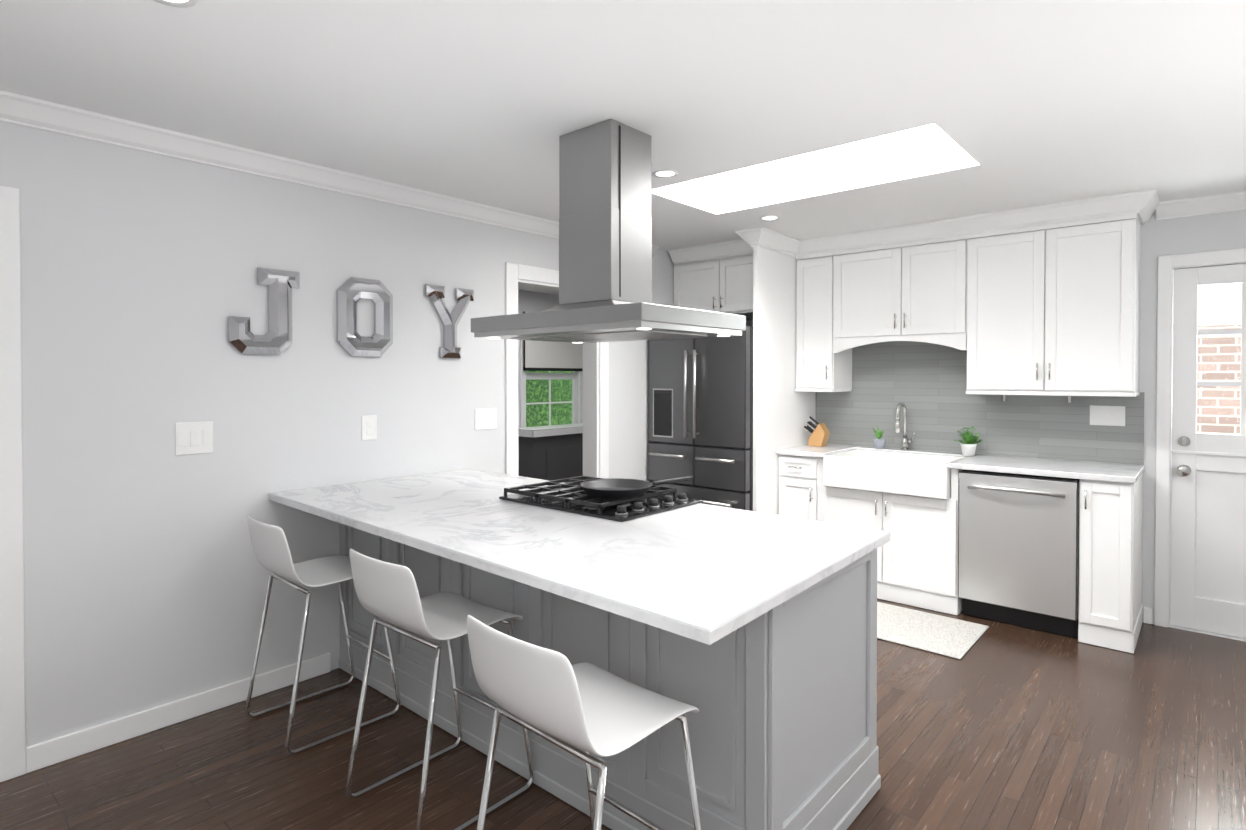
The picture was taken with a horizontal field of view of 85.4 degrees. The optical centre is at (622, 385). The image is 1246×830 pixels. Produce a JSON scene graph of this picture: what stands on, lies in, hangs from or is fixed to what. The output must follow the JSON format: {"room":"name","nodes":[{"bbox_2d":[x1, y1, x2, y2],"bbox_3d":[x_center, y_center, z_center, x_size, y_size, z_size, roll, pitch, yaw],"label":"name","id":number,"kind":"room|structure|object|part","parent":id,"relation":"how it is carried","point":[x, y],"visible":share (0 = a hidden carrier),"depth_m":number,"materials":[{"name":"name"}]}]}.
{"room":"kitchen","nodes":[
{"label":"kitchen","id":0,"kind":"room"},
{"bbox_2d":[0,121,673,746],"bbox_3d":[-1.259,0.177,3.550,0.120,2.415,6.440,1,1,41],"label":"wall","id":1,"kind":"structure","parent":0,"point":[146,575],"depth_m":2.86,"materials":[{"name":"white paint"}]},
{"bbox_2d":[0,186,25,781],"bbox_3d":[-2.486,0.354,2.041,0.018,2.100,1.010,1,1,41],"label":"door frame","id":2,"kind":"structure","parent":1,"relation":"attached to","point":[12,694],"depth_m":2.39,"materials":[{"name":"white wood"}]},
{"bbox_2d":[26,653,329,772],"bbox_3d":[-1.789,1.348,2.855,0.015,0.092,1.115,1,1,41],"label":"baseboard","id":3,"kind":"structure","parent":1,"relation":"attached to","point":[71,745],"depth_m":2.75,"materials":[{"name":"white wood"}]},
{"bbox_2d":[175,421,212,455],"bbox_3d":[-1.799,0.221,2.834,0.008,0.135,0.140,1,1,41],"label":"switch plate","id":4,"kind":"object","parent":1,"relation":"attached to","point":[193,438],"visible":1,"depth_m":2.83,"materials":[{"name":"white plastic"}]},
{"bbox_2d":[227,267,299,354],"bbox_3d":[-1.600,-0.333,3.024,0.043,0.385,0.300,1,1,41],"label":"sign","id":5,"kind":"object","parent":1,"relation":"attached to","point":[276,338],"visible":0.98,"depth_m":3.04,"materials":[{"name":"grey metal"}]},
{"bbox_2d":[0,90,658,256],"bbox_3d":[-1.492,-0.982,3.121,0.075,0.085,5.270,1,1,41],"label":"crown molding","id":6,"kind":"structure","parent":1,"relation":"attached to","point":[21,110],"depth_m":2.92,"materials":[{"name":"white wood"}]},
{"bbox_2d":[336,277,392,356],"bbox_3d":[-1.285,-0.340,3.384,0.043,0.390,0.290,1,1,41],"label":"sign","id":7,"kind":"object","parent":1,"relation":"attached to","point":[350,293],"visible":0.92,"depth_m":3.36,"materials":[{"name":"grey metal"}]},
{"bbox_2d":[362,415,376,439],"bbox_3d":[-1.286,0.214,3.421,0.008,0.125,0.080,1,1,41],"label":"electrical outlet plate","id":8,"kind":"object","parent":1,"relation":"attached to","point":[369,427],"visible":1,"depth_m":3.42,"materials":[{"name":"white plastic"}]},
{"bbox_2d":[425,284,473,357],"bbox_3d":[-0.957,-0.350,3.761,0.043,0.395,0.310,1,1,41],"label":"sign","id":9,"kind":"object","parent":1,"relation":"attached to","point":[435,294],"visible":1,"depth_m":3.74,"materials":[{"name":"grey metal"}]},
{"bbox_2d":[475,408,496,429],"bbox_3d":[-0.806,0.197,3.971,0.008,0.125,0.160,1,1,41],"label":"switch plate","id":10,"kind":"object","parent":1,"relation":"attached to","point":[485,418],"visible":1,"depth_m":3.97,"materials":[{"name":"white plastic"}]},
{"bbox_2d":[505,262,608,478],"bbox_3d":[-0.458,0.313,4.469,0.158,2.120,0.915,1,1,41],"label":"door frame","id":11,"kind":"structure","parent":1,"relation":"attached to","point":[529,276],"depth_m":4.69,"materials":[{"name":"white wood"}]},
{"bbox_2d":[518,290,578,427],"bbox_3d":[-2.076,0.137,6.719,0.120,2.415,6.140,1,1,41],"label":"wall","id":12,"kind":"structure","parent":0,"point":[529,301],"depth_m":7.79,"materials":[{"name":"white paint"}]},
{"bbox_2d":[520,313,582,427],"bbox_3d":[-0.850,-0.097,8.055,0.105,1.450,1.050,1,1,41],"label":"window","id":13,"kind":"structure","parent":12,"relation":"in","point":[531,376],"depth_m":8.07,"materials":[{"name":"white"}]},
{"bbox_2d":[522,311,582,370],"bbox_3d":[-0.810,-0.506,8.015,0.027,0.670,0.990,1,1,41],"label":"roman shade","id":14,"kind":"object","parent":13,"relation":"attached to","point":[549,356],"visible":0.52,"depth_m":7.96,"materials":[{"name":"white fabric"}]},
{"bbox_2d":[0,598,1245,829],"bbox_3d":[0.444,1.443,2.079,4.640,0.080,6.440,1,1,41],"label":"floor","id":15,"kind":"structure","parent":0,"point":[1002,726],"depth_m":2.52,"materials":[{"name":"brown wood"}]},
{"bbox_2d":[244,515,400,754],"bbox_3d":[-1.265,0.961,2.830,0.426,0.865,0.494,1,1,42],"label":"stool","id":16,"kind":"object","parent":15,"relation":"on","point":[271,549],"visible":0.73,"depth_m":2.74,"materials":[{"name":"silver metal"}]},
{"bbox_3d":[-1.276,0.672,2.814,0.404,0.293,0.470,1,1,42],"label":"seat","id":17,"kind":"part","parent":16,"relation":"part of","materials":[{"name":"white plastic"}]},
{"bbox_2d":[345,549,534,829],"bbox_3d":[-0.626,0.968,2.299,0.426,0.865,0.494,1,1,40],"label":"stool","id":18,"kind":"object","parent":15,"relation":"on","point":[387,592],"visible":0.98,"depth_m":2.20,"materials":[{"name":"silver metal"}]},
{"bbox_3d":[-0.637,0.679,2.283,0.404,0.293,0.470,1,1,40],"label":"seat","id":19,"kind":"part","parent":18,"relation":"part of","materials":[{"name":"white plastic"}]},
{"bbox_2d":[467,615,700,829],"bbox_3d":[-0.092,0.976,1.666,0.426,0.865,0.494,1,1,43],"label":"stool","id":20,"kind":"object","parent":15,"relation":"on","point":[558,699],"visible":1,"depth_m":1.55,"materials":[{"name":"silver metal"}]},
{"bbox_3d":[-0.103,0.687,1.651,0.404,0.293,0.470,1,1,43],"label":"seat","id":21,"kind":"part","parent":20,"relation":"part of","materials":[{"name":"white plastic"}]},
{"bbox_3d":[-0.086,1.107,1.674,0.426,0.602,0.477,1,1,43],"label":"frame","id":22,"kind":"part","parent":20,"relation":"part of","materials":[{"name":"silver metal"}]},
{"bbox_2d":[339,532,880,829],"bbox_3d":[-0.251,0.956,2.821,2.365,0.870,0.779,1,1,41],"label":"kitchen island","id":23,"kind":"object","parent":15,"relation":"on","point":[751,636],"depth_m":2.07,"materials":[{"name":"grey paint"}]},
{"bbox_2d":[269,468,889,647],"bbox_3d":[-0.351,0.508,2.645,2.437,0.030,1.174,1,1,41],"label":"island countertop","id":24,"kind":"structure","parent":23,"relation":"on","point":[700,573],"depth_m":2.13,"materials":[{"name":"white stone"}]},
{"bbox_2d":[499,476,702,521],"bbox_3d":[-0.099,0.465,2.863,0.705,0.048,0.515,1,1,41],"label":"cooktop","id":25,"kind":"object","parent":24,"relation":"in","point":[572,496],"visible":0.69,"depth_m":2.73,"materials":[{"name":"black metal"}]},
{"bbox_2d":[580,476,692,498],"bbox_3d":[0.031,0.411,2.785,0.332,0.060,0.440,1,1,41],"label":"frying pan","id":26,"kind":"object","parent":25,"relation":"on","point":[616,488],"visible":1,"depth_m":2.81,"materials":[{"name":"black metal"}]},
{"bbox_2d":[648,326,752,510],"bbox_3d":[0.741,0.478,5.073,0.838,1.775,0.841,1,1,41],"label":"refrigerator","id":27,"kind":"object","parent":15,"relation":"on","point":[700,410],"visible":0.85,"depth_m":4.73,"materials":[{"name":"grey metal"}]},
{"bbox_2d":[674,246,815,514],"bbox_3d":[0.865,0.156,5.205,0.897,2.410,0.908,1,1,41],"label":"surround","id":28,"kind":"object","parent":15,"relation":"on","point":[758,286],"visible":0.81,"depth_m":4.84,"materials":[{"name":"white"}]},
{"bbox_2d":[776,444,863,518],"bbox_3d":[1.436,0.924,4.909,0.361,0.882,0.618,1,1,41],"label":"base cabinet","id":29,"kind":"object","parent":15,"relation":"on","point":[822,464],"depth_m":4.69,"materials":[{"name":"white wood"}]},
{"bbox_2d":[804,416,829,446],"bbox_3d":[1.436,0.340,5.015,0.175,0.218,0.090,1,1,41],"label":"knife block","id":30,"kind":"object","parent":29,"relation":"on","point":[819,436],"visible":1,"depth_m":4.97,"materials":[{"name":"brown wood"}]},
{"bbox_2d":[873,425,884,448],"bbox_3d":[1.819,0.365,4.821,0.105,0.172,0.072,1,1,41],"label":"plant","id":31,"kind":"object","parent":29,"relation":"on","point":[879,443],"visible":0.96,"depth_m":4.79,"materials":[{"name":"green plant"}]},
{"bbox_2d":[804,472,962,614],"bbox_3d":[1.819,1.021,4.544,0.947,0.697,0.666,1,1,41],"label":"base cabinet","id":32,"kind":"object","parent":15,"relation":"on","point":[907,500],"depth_m":4.21,"materials":[{"name":"white wood"}]},
{"bbox_2d":[828,472,958,495],"bbox_3d":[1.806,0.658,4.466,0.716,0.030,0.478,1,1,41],"label":"sink","id":33,"kind":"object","parent":32,"relation":"on","point":[857,480],"depth_m":4.19,"materials":[{"name":"white ceramic"}]},
{"bbox_2d":[895,402,914,449],"bbox_3d":[1.950,0.284,4.675,0.097,0.338,0.196,1,1,41],"label":"faucet","id":34,"kind":"object","parent":33,"relation":"on","point":[905,441],"visible":1,"depth_m":4.72,"materials":[{"name":"silver metal"}]},
{"bbox_2d":[954,427,981,455],"bbox_3d":[2.241,0.363,4.389,0.159,0.187,0.184,1,1,41],"label":"bushy plant","id":35,"kind":"object","parent":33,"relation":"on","point":[968,446],"visible":1,"depth_m":4.37,"materials":[{"name":"green plant"}]},
{"bbox_2d":[877,602,988,658],"bbox_3d":[1.551,1.375,3.929,0.915,0.009,0.585,1,1,41],"label":"rug","id":36,"kind":"object","parent":15,"relation":"on","point":[944,635],"visible":0.5,"depth_m":3.78,"materials":[{"name":"white fabric"}]},
{"bbox_2d":[958,469,1079,637],"bbox_3d":[2.389,0.942,4.017,0.593,0.870,0.642,1,1,41],"label":"dishwasher","id":37,"kind":"object","parent":15,"relation":"on","point":[1018,549],"visible":1,"depth_m":3.80,"materials":[{"name":"grey metal"}]},
{"bbox_2d":[1076,464,1144,653],"bbox_3d":[2.734,0.938,3.776,0.234,0.882,0.618,1,1,41],"label":"base cabinet","id":38,"kind":"object","parent":15,"relation":"on","point":[1110,608],"depth_m":3.56,"materials":[{"name":"white wood"}]},
{"bbox_2d":[0,0,1245,294],"bbox_3d":[-0.014,-1.231,3.574,7.340,0.400,8.140,1,1,41],"label":"ceiling","id":39,"kind":"structure","parent":0,"point":[810,118],"depth_m":2.33,"materials":[{"name":"white paint"}]},
{"bbox_2d":[154,0,196,7],"bbox_3d":[-1.165,-1.004,1.727,0.128,0.005,0.128,1,1,41],"label":"recessed light","id":40,"kind":"object","parent":39,"relation":"in","point":[182,3],"visible":1,"depth_m":1.77,"materials":[{"name":"white"}]},
{"bbox_2d":[471,119,745,342],"bbox_3d":[-0.072,-0.608,2.763,0.930,0.823,0.660,1,1,41],"label":"range hood","id":41,"kind":"object","parent":39,"relation":"hanging from","point":[605,256],"visible":1,"depth_m":2.64,"materials":[{"name":"silver metal"}]},
{"bbox_2d":[652,170,678,177],"bbox_3d":[0.205,-1.023,3.265,0.128,0.005,0.128,1,1,41],"label":"recessed light","id":42,"kind":"object","parent":39,"relation":"in","point":[665,173],"visible":1,"depth_m":3.26,"materials":[{"name":"white"}]},
{"bbox_2d":[759,215,779,220],"bbox_3d":[0.909,-1.035,4.177,0.128,0.005,0.128,1,1,41],"label":"recessed light","id":43,"kind":"object","parent":39,"relation":"in","point":[769,218],"visible":0.98,"depth_m":4.19,"materials":[{"name":"white"}]},
{"bbox_2d":[746,209,1245,623],"bbox_3d":[2.567,0.167,4.404,4.520,2.415,0.120,1,1,41],"label":"wall","id":44,"kind":"structure","parent":0,"point":[1202,233],"depth_m":3.89,"materials":[{"name":"white paint"}]},
{"bbox_2d":[792,245,863,391],"bbox_3d":[1.518,-0.478,4.994,0.349,1.000,0.353,1,1,41],"label":"upper cabinet","id":45,"kind":"object","parent":44,"relation":"attached to","point":[823,357],"depth_m":4.87,"materials":[{"name":"white wood"}]},
{"bbox_2d":[844,229,967,340],"bbox_3d":[1.932,-0.651,4.632,0.870,0.645,0.353,1,1,41],"label":"upper cabinet","id":46,"kind":"object","parent":44,"relation":"attached to","point":[914,287],"depth_m":4.44,"materials":[{"name":"white wood"}]},
{"bbox_2d":[815,341,1143,464],"bbox_3d":[2.261,0.065,4.579,2.023,0.780,0.012,1,1,41],"label":"backsplash","id":47,"kind":"structure","parent":44,"relation":"attached to","point":[925,383],"depth_m":4.59,"materials":[{"name":"grey tile"}]},
{"bbox_2d":[1090,405,1124,425],"bbox_3d":[2.886,0.180,4.022,0.173,0.118,0.008,1,1,41],"label":"light switch","id":48,"kind":"object","parent":47,"relation":"attached to","point":[1108,415],"visible":1,"depth_m":4.02,"materials":[{"name":"white plastic"}]},
{"bbox_2d":[952,205,1143,396],"bbox_3d":[2.553,-0.467,4.092,0.901,1.000,0.353,1,1,41],"label":"upper cabinet","id":49,"kind":"object","parent":44,"relation":"attached to","point":[1040,300],"depth_m":3.90,"materials":[{"name":"white wood"}]},
{"bbox_2d":[1154,248,1245,641],"bbox_3d":[3.464,0.329,3.611,0.954,2.130,0.138,1,1,41],"label":"door frame","id":50,"kind":"structure","parent":44,"relation":"attached to","point":[1166,264],"depth_m":3.85,"materials":[{"name":"white wood"}]},
{"bbox_2d":[1156,191,1245,219],"bbox_3d":[3.547,-0.986,3.404,1.348,0.085,0.075,1,1,41],"label":"crown molding","id":51,"kind":"structure","parent":44,"relation":"attached to","point":[1234,201],"depth_m":3.71,"materials":[{"name":"white wood"}]},
{"bbox_2d":[1170,264,1245,638],"bbox_3d":[3.439,0.359,3.583,0.826,2.035,0.117,1,1,41],"label":"exterior door","id":52,"kind":"structure","parent":44,"relation":"in","point":[1208,542],"depth_m":3.78,"materials":[{"name":"white wood"}]},
{"bbox_3d":[-1.104,1.395,5.886,2.700,0.080,6.140,1,1,41],"label":"floor","id":53,"kind":"structure","parent":0,"visible":0},
{"bbox_2d":[518,423,582,482],"bbox_3d":[-0.677,0.900,7.844,0.420,0.858,1.340,1,1,41],"label":"cabinet","id":54,"kind":"object","parent":53,"relation":"on","point":[551,452],"visible":0.44,"depth_m":7.46,"materials":[{"name":"grey wood"}]},
{"label":"outside","id":55,"kind":"structure","parent":0,"visible":0},
{"bbox_2d":[1198,283,1241,325],"bbox_3d":[5.360,-1.388,5.318,5.500,2.500,0.001,1,1,41],"label":"sky","id":56,"kind":"structure","parent":55,"point":[1212,295],"depth_m":5.65,"materials":[{"name":"white"}]},
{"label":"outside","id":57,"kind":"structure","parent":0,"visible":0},
{"bbox_2d":[526,371,571,426],"bbox_3d":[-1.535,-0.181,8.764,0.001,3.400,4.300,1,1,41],"label":"hedge","id":58,"kind":"object","parent":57,"point":[554,408],"depth_m":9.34,"materials":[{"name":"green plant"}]},
{"bbox_2d":[1196,324,1240,433],"bbox_3d":[5.097,0.596,5.042,4.500,2.140,0.001,1,1,41],"label":"brick","id":59,"kind":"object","parent":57,"point":[1215,414],"depth_m":5.36,"materials":[{"name":"brick"}]}
]}

